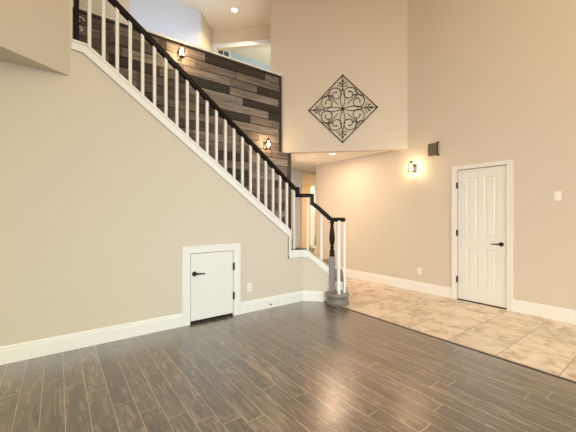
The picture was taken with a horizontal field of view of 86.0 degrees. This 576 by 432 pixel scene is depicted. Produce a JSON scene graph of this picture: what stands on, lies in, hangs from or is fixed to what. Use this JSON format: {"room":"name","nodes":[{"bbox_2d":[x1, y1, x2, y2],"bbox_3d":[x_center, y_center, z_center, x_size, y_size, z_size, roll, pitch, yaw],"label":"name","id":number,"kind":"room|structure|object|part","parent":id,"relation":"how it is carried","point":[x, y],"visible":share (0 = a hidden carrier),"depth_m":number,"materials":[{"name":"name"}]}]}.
{"room":"living room","nodes":[
{"label":"living room","id":0,"kind":"room"},
{"bbox_2d":[0,0,69,75],"bbox_3d":[-2.792,-2.830,1.163,3.276,2.900,2.261,0,0,-37],"label":"wall","id":1,"kind":"structure","parent":0,"point":[35,34],"depth_m":2.78,"materials":[{"name":"beige paint"}]},
{"bbox_2d":[72,0,129,22],"bbox_3d":[-5.253,-2.995,3.744,6.043,2.570,0.480,0,0,-37],"label":"wall","id":2,"kind":"structure","parent":0,"point":[96,5],"depth_m":5.13,"materials":[{"name":"beige paint"}]},
{"bbox_2d":[0,0,302,346],"bbox_3d":[-3.041,-1.480,2.461,8.060,5.600,0.120,0,0,-37],"label":"wall","id":3,"kind":"structure","parent":0,"point":[100,202],"depth_m":3.18,"materials":[{"name":"beige paint"}]},
{"bbox_2d":[0,313,181,364],"bbox_3d":[-3.751,1.241,1.847,6.187,0.158,0.018,0,0,-37],"label":"baseboard","id":4,"kind":"structure","parent":3,"relation":"attached to","point":[12,353],"depth_m":3.10,"materials":[{"name":"white paint"}]},
{"bbox_2d":[182,243,240,326],"bbox_3d":[-0.958,0.843,3.928,0.779,0.955,0.114,0,0,-37],"label":"door","id":5,"kind":"structure","parent":3,"relation":"in","point":[211,279],"depth_m":3.91,"materials":[{"name":"white paint"}]},
{"bbox_2d":[247,283,251,291],"bbox_3d":[-0.527,0.980,4.250,0.072,0.116,0.010,0,0,-37],"label":"wall outlet","id":6,"kind":"object","parent":3,"relation":"attached to","point":[249,285],"visible":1,"depth_m":4.24,"materials":[{"name":"white plastic"}]},
{"bbox_2d":[241,291,302,313],"bbox_3d":[-0.207,1.241,4.484,1.090,0.158,0.018,0,0,-37],"label":"baseboard","id":7,"kind":"structure","parent":3,"relation":"attached to","point":[283,299],"depth_m":4.45,"materials":[{"name":"white paint"}]},
{"bbox_2d":[130,0,200,46],"bbox_3d":[-2.398,-2.995,6.106,1.358,2.570,0.100,0,0,-37],"label":"wall","id":8,"kind":"structure","parent":0,"point":[170,18],"depth_m":6.09,"materials":[{"name":"grey paint"}]},
{"bbox_2d":[201,13,212,50],"bbox_3d":[-1.828,-2.995,6.811,0.099,2.570,0.672,0,0,8],"label":"wall","id":9,"kind":"structure","parent":0,"point":[206,30],"depth_m":6.76,"materials":[{"name":"beige paint"}]},
{"bbox_2d":[156,93,284,217],"bbox_3d":[-1.467,-0.667,4.985,3.600,3.975,0.110,0,0,-37],"label":"wall","id":10,"kind":"structure","parent":0,"point":[224,93],"depth_m":5.64,"materials":[{"name":"brown wood"}]},
{"bbox_2d":[72,4,281,77],"bbox_3d":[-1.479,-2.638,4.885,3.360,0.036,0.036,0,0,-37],"label":"trim","id":11,"kind":"structure","parent":10,"relation":"attached to","point":[80,11],"depth_m":4.78,"materials":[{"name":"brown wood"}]},
{"bbox_2d":[72,11,288,223],"bbox_3d":[-1.391,-1.016,4.951,3.477,3.200,0.040,0,0,-37],"label":"boards","id":12,"kind":"object","parent":10,"relation":"attached to","point":[252,101],"visible":0.38,"depth_m":5.11,"materials":[{"name":"wood"}]},
{"bbox_2d":[177,44,184,60],"bbox_3d":[-1.616,-2.481,4.666,0.096,0.199,0.168,0,0,-37],"label":"wall sconce","id":13,"kind":"object","parent":12,"relation":"attached to","point":[180,52],"visible":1,"depth_m":4.64,"materials":[{"name":"white glass"}]},
{"bbox_2d":[263,138,270,149],"bbox_3d":[-0.372,-1.306,5.592,0.096,0.199,0.168,0,0,-37],"label":"wall sconce","id":14,"kind":"object","parent":12,"relation":"attached to","point":[265,144],"visible":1,"depth_m":5.59,"materials":[{"name":"white glass"}]},
{"bbox_2d":[287,154,290,228],"bbox_3d":[0.002,-0.344,6.018,0.090,1.728,0.088,0,0,-37],"label":"trim","id":15,"kind":"structure","parent":10,"relation":"attached to","point":[289,155],"depth_m":5.98,"materials":[{"name":"brown wood"}]},
{"bbox_2d":[174,0,270,65],"bbox_3d":[0.615,-4.330,4.198,16.000,0.100,15.000,0,0,-37],"label":"ceiling","id":16,"kind":"structure","parent":0,"point":[218,14],"depth_m":6.60,"materials":[{"name":"beige paint"}]},
{"bbox_2d":[230,7,238,12],"bbox_3d":[-1.111,-4.276,6.416,0.176,0.008,0.176,0,0,-37],"label":"recessed light","id":17,"kind":"object","parent":16,"relation":"in","point":[233,9],"visible":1,"depth_m":6.40,"materials":[{"name":"white paint"}]},
{"bbox_2d":[213,25,270,52],"bbox_3d":[-0.044,-2.995,6.942,3.400,2.570,0.120,0,0,8],"label":"wall","id":18,"kind":"structure","parent":0,"point":[259,32],"depth_m":7.04,"materials":[{"name":"beige paint"}]},
{"bbox_2d":[212,39,270,51],"bbox_3d":[-0.826,-2.833,6.986,1.840,2.245,0.020,0,0,8],"label":"trim","id":19,"kind":"structure","parent":18,"relation":"attached to","point":[268,41],"depth_m":7.01,"materials":[{"name":"white paint"}]},
{"bbox_2d":[231,52,270,70],"bbox_3d":[0.194,-2.995,9.369,5.700,2.570,0.100,0,0,-37],"label":"wall","id":20,"kind":"structure","parent":0,"point":[233,55],"depth_m":8.40,"materials":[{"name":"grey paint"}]},
{"bbox_2d":[218,50,230,56],"bbox_3d":[-1.653,-3.775,7.916,0.400,0.990,0.024,0,0,-37],"label":"window","id":21,"kind":"structure","parent":20,"relation":"in","point":[223,52],"depth_m":7.95,"materials":[{"name":"white paint"}]},
{"bbox_2d":[0,301,575,431],"bbox_3d":[-2.480,1.370,1.894,8.283,0.100,15.000,0,0,-37],"label":"floor","id":22,"kind":"structure","parent":0,"point":[302,366],"depth_m":2.41,"materials":[{"name":"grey wood"}]},
{"bbox_2d":[324,301,575,382],"bbox_3d":[0.850,1.368,4.372,0.018,0.104,15.000,0,0,-37],"label":"trim","id":23,"kind":"structure","parent":22,"relation":"on","point":[324,301],"depth_m":3.05,"materials":[{"name":"brown wood"}]},
{"bbox_2d":[291,170,313,247],"bbox_3d":[0.957,0.040,9.015,4.900,2.560,0.120,0,0,-37],"label":"wall","id":24,"kind":"structure","parent":0,"point":[294,173],"depth_m":8.40,"materials":[{"name":"white paint"}]},
{"bbox_2d":[299,171,315,247],"bbox_3d":[0.707,0.043,8.822,1.070,2.555,0.150,0,0,-37],"label":"trim","id":25,"kind":"structure","parent":24,"relation":"attached to","point":[300,172],"depth_m":8.46,"materials":[{"name":"white paint"}]},
{"bbox_2d":[302,185,309,247],"bbox_3d":[1.626,-0.195,11.382,5.800,3.030,2.880,0,0,-37],"label":"wall","id":26,"kind":"structure","parent":0,"point":[305,188],"depth_m":12.37,"materials":[{"name":"brown paint"}]},
{"bbox_2d":[310,185,315,247],"bbox_3d":[1.177,0.020,12.756,0.780,2.600,0.060,0,0,-37],"label":"window","id":27,"kind":"structure","parent":26,"relation":"in","point":[313,245],"depth_m":12.69,"materials":[{"name":"white paint"}]},
{"bbox_3d":[1.178,-0.010,12.754,0.660,2.420,0.005,0,0,-37],"label":"pane","id":28,"kind":"part","parent":27,"relation":"part of","materials":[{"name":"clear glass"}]},
{"bbox_2d":[303,257,328,301],"bbox_3d":[0.416,0.945,4.842,0.535,0.750,0.100,0,0,8],"label":"wall","id":29,"kind":"structure","parent":0,"point":[315,278],"depth_m":4.79,"materials":[{"name":"beige paint"}]},
{"bbox_2d":[303,291,323,301],"bbox_3d":[0.388,1.241,4.787,0.334,0.158,0.018,0,0,8],"label":"baseboard","id":30,"kind":"structure","parent":29,"relation":"attached to","point":[318,296],"depth_m":4.78,"materials":[{"name":"white paint"}]},
{"bbox_2d":[291,151,386,186],"bbox_3d":[-2.649,-1.475,6.574,13.600,0.470,7.290,0,0,-37],"label":"ceiling","id":31,"kind":"structure","parent":0,"point":[300,162],"depth_m":6.78,"materials":[{"name":"white paint"}]},
{"bbox_2d":[271,0,407,153],"bbox_3d":[0.922,-2.745,5.829,2.524,3.070,0.120,0,0,8],"label":"wall","id":32,"kind":"structure","parent":0,"point":[314,43],"depth_m":5.76,"materials":[{"name":"beige paint"}]},
{"bbox_2d":[278,77,281,151],"bbox_3d":[-0.166,-1.915,5.886,0.062,1.409,0.078,0,0,-37],"label":"trim","id":33,"kind":"structure","parent":32,"relation":"attached to","point":[280,79],"depth_m":5.86,"materials":[{"name":"brown wood"}]},
{"bbox_2d":[308,74,377,142],"bbox_3d":[1.015,-1.990,5.732,1.278,1.278,0.056,0,0,8],"label":"wall art","id":34,"kind":"object","parent":32,"relation":"attached to","point":[342,86],"visible":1,"depth_m":5.73,"materials":[{"name":"metal"}]},
{"bbox_2d":[315,248,575,380],"bbox_3d":[3.945,1.370,6.676,7.699,0.100,15.000,0,0,-37],"label":"floor tile","id":35,"kind":"structure","parent":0,"point":[543,344],"depth_m":3.76,"materials":[{"name":"beige tile"}]},
{"bbox_2d":[71,39,349,305],"bbox_3d":[-0.573,-0.212,4.500,4.254,3.065,1.653,0,0,-37],"label":"staircase","id":36,"kind":"structure","parent":35,"relation":"on","point":[333,298],"depth_m":3.89,"materials":[{"name":"white paint"}]},
{"bbox_2d":[74,0,345,293],"bbox_3d":[-0.750,-0.821,4.122,3.435,3.958,0.578,0,0,-27],"label":"stair railing","id":37,"kind":"object","parent":36,"relation":"on","point":[119,8],"visible":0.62,"depth_m":4.01,"materials":[{"name":"black paint"}]},
{"bbox_3d":[-2.148,-2.271,3.138,0.044,1.058,0.060,0,0,-37],"label":"wall post","id":38,"kind":"part","parent":37,"relation":"part of","materials":[{"name":"black paint"}]},
{"bbox_3d":[-0.731,-1.228,4.136,3.389,2.627,0.571,0,0,-27],"label":"handrail","id":39,"kind":"part","parent":37,"relation":"part of","materials":[{"name":"black paint"}]},
{"bbox_3d":[0.678,0.889,4.760,0.086,0.538,0.086,0,0,3],"label":"newel post","id":40,"kind":"part","parent":37,"relation":"part of","materials":[{"name":"grey paint"}]},
{"bbox_2d":[316,0,575,309],"bbox_3d":[5.137,-1.480,4.546,3.530,5.600,10.160,0,0,-37],"label":"wall","id":41,"kind":"structure","parent":0,"point":[489,80],"depth_m":4.71,"materials":[{"name":"beige paint"}]},
{"bbox_2d":[335,267,451,297],"bbox_3d":[1.653,1.236,6.255,0.018,0.168,3.259,0,0,-37],"label":"baseboard","id":42,"kind":"structure","parent":41,"relation":"attached to","point":[443,291],"depth_m":5.66,"materials":[{"name":"white paint"}]},
{"bbox_2d":[408,161,416,172],"bbox_3d":[2.182,-0.866,5.420,0.168,0.199,0.096,0,0,-37],"label":"wall sconce","id":43,"kind":"object","parent":41,"relation":"attached to","point":[414,167],"visible":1,"depth_m":5.42,"materials":[{"name":"white glass"}]},
{"bbox_2d":[428,141,438,155],"bbox_3d":[2.434,-1.115,5.168,0.062,0.226,0.179,0,0,-37],"label":"door chime","id":44,"kind":"object","parent":41,"relation":"attached to","point":[433,148],"visible":1,"depth_m":5.14,"materials":[{"name":"metal"}]},
{"bbox_2d":[452,159,512,310],"bbox_3d":[2.898,0.269,4.635,0.136,2.103,0.826,0,0,-37],"label":"door","id":45,"kind":"structure","parent":41,"relation":"in","point":[484,233],"depth_m":4.59,"materials":[{"name":"white paint"}]},
{"bbox_2d":[513,299,575,323],"bbox_3d":[4.933,1.236,1.849,0.018,0.168,6.075,0,0,-37],"label":"baseboard","id":46,"kind":"structure","parent":41,"relation":"attached to","point":[530,308],"depth_m":3.99,"materials":[{"name":"white paint"}]},
{"bbox_2d":[554,191,561,200],"bbox_3d":[3.408,-0.253,3.903,0.012,0.116,0.072,0,0,-37],"label":"light switch","id":47,"kind":"object","parent":41,"relation":"attached to","point":[557,194],"visible":1,"depth_m":3.90,"materials":[{"name":"white plastic"}]}
]}

